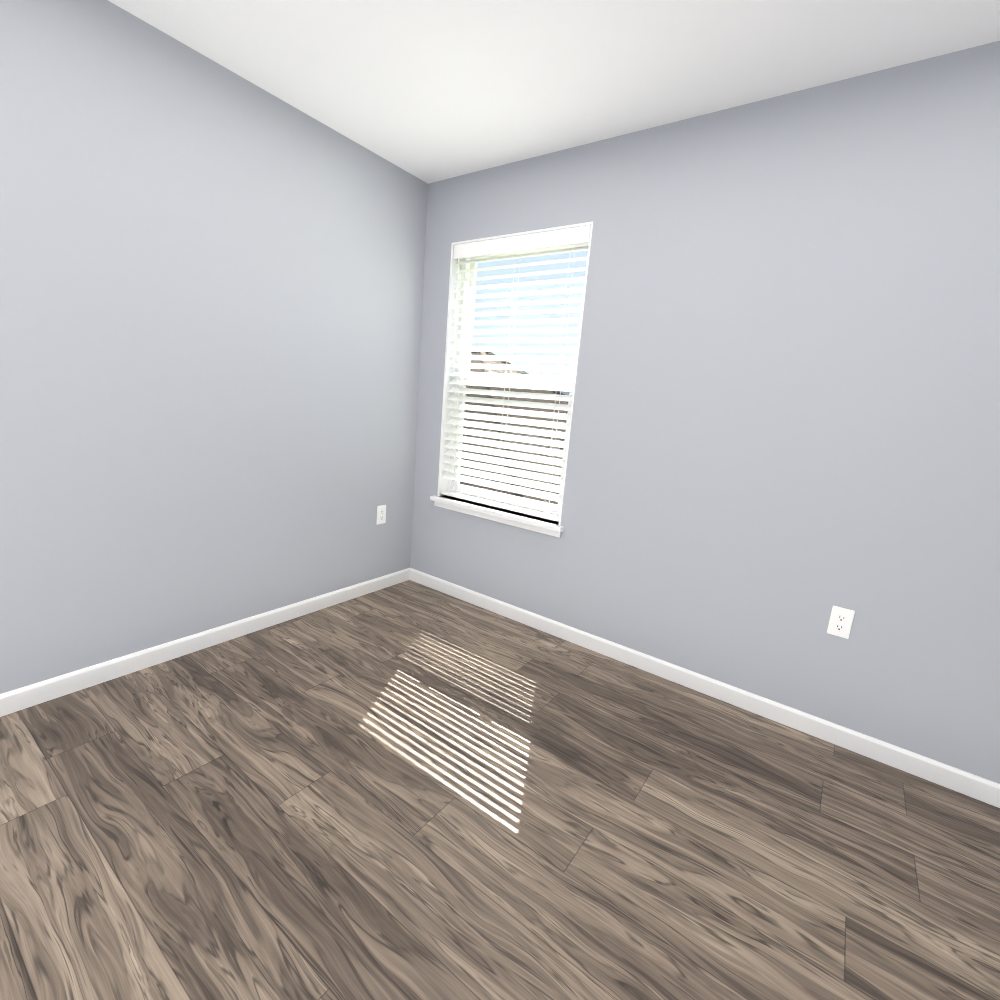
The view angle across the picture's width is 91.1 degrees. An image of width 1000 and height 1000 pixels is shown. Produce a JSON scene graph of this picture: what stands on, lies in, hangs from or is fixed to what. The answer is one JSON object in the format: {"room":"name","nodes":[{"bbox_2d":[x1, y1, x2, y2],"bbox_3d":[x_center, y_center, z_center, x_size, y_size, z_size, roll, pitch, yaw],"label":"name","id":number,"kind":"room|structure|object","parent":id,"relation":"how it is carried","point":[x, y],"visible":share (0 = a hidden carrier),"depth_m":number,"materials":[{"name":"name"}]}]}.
{"room":"empty room","nodes":[
{"label":"empty room","id":0,"kind":"room"},
{"bbox_2d":[0,0,427,693],"bbox_3d":[-1.695,-0.450,1.626,0.160,2.440,4.120,13,14,34],"label":"wall","id":1,"kind":"structure","parent":0,"point":[210,300],"depth_m":2.00,"materials":[{"name":"grey paint"}]},
{"bbox_2d":[0,568,410,716],"bbox_3d":[-1.720,0.718,1.812,0.014,0.080,3.800,13,14,34],"label":"baseboard","id":2,"kind":"structure","parent":1,"relation":"attached to","point":[16,700],"depth_m":2.17,"materials":[{"name":"white wood"}]},
{"bbox_2d":[377,505,385,524],"bbox_3d":[-0.732,0.090,3.032,0.008,0.118,0.072,13,14,34],"label":"electrical outlet","id":3,"kind":"object","parent":1,"relation":"attached to","point":[381,514],"visible":1,"depth_m":3.03,"materials":[{"name":"white plastic"}]},
{"bbox_2d":[0,580,999,999],"bbox_3d":[-0.301,1.136,0.838,3.870,0.120,4.120,13,14,34],"label":"floor","id":4,"kind":"structure","parent":0,"point":[408,790],"depth_m":1.42,"materials":[{"name":"laminate"}]},
{"bbox_2d":[108,0,999,183],"bbox_3d":[-0.095,-1.365,0.329,3.870,0.120,4.120,13,14,34],"label":"ceiling","id":5,"kind":"structure","parent":0,"point":[429,91],"depth_m":1.74,"materials":[{"name":"white paint"}]},
{"bbox_2d":[410,41,999,783],"bbox_3d":[0.961,-0.342,2.173,3.550,2.440,0.160,13,14,34],"label":"wall","id":6,"kind":"structure","parent":0,"point":[784,435],"depth_m":1.95,"materials":[{"name":"grey paint"}]},
{"bbox_2d":[430,221,592,537],"bbox_3d":[0.053,-0.646,2.765,0.940,1.549,0.200,13,14,34],"label":"window unit","id":7,"kind":"structure","parent":6,"relation":"in","point":[547,527],"depth_m":2.88,"materials":[{"name":"white plastic"}]},
{"bbox_2d":[441,225,590,521],"bbox_3d":[0.041,-0.674,2.738,0.858,1.461,0.068,13,14,34],"label":"window blinds","id":8,"kind":"object","parent":7,"relation":"attached to","point":[562,237],"visible":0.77,"depth_m":2.71,"materials":[{"name":"white plastic"}]},
{"bbox_2d":[410,568,999,807],"bbox_3d":[0.815,0.820,2.338,3.522,0.080,0.014,13,14,34],"label":"baseboard","id":9,"kind":"structure","parent":6,"relation":"attached to","point":[987,791],"depth_m":2.13,"materials":[{"name":"white wood"}]},
{"bbox_2d":[827,606,854,638],"bbox_3d":[1.330,0.477,1.916,0.072,0.118,0.008,13,14,34],"label":"electrical outlet","id":10,"kind":"object","parent":6,"relation":"attached to","point":[840,622],"visible":1,"depth_m":1.91,"materials":[{"name":"white plastic"}]},
{"label":"outside","id":11,"kind":"structure","parent":0,"visible":0},
{"bbox_3d":[14.507,-1.161,33.414,70.000,0.200,66.039,13,14,34],"label":"ground","id":12,"kind":"structure","parent":11,"visible":0},
{"bbox_2d":[460,351,568,504],"bbox_3d":[-4.569,-1.557,13.775,17.942,5.310,8.085,13,14,34],"label":"house","id":13,"kind":"structure","parent":12,"relation":"on","point":[497,371],"depth_m":8.34,"materials":[{"name":"brown paint"}]}
]}

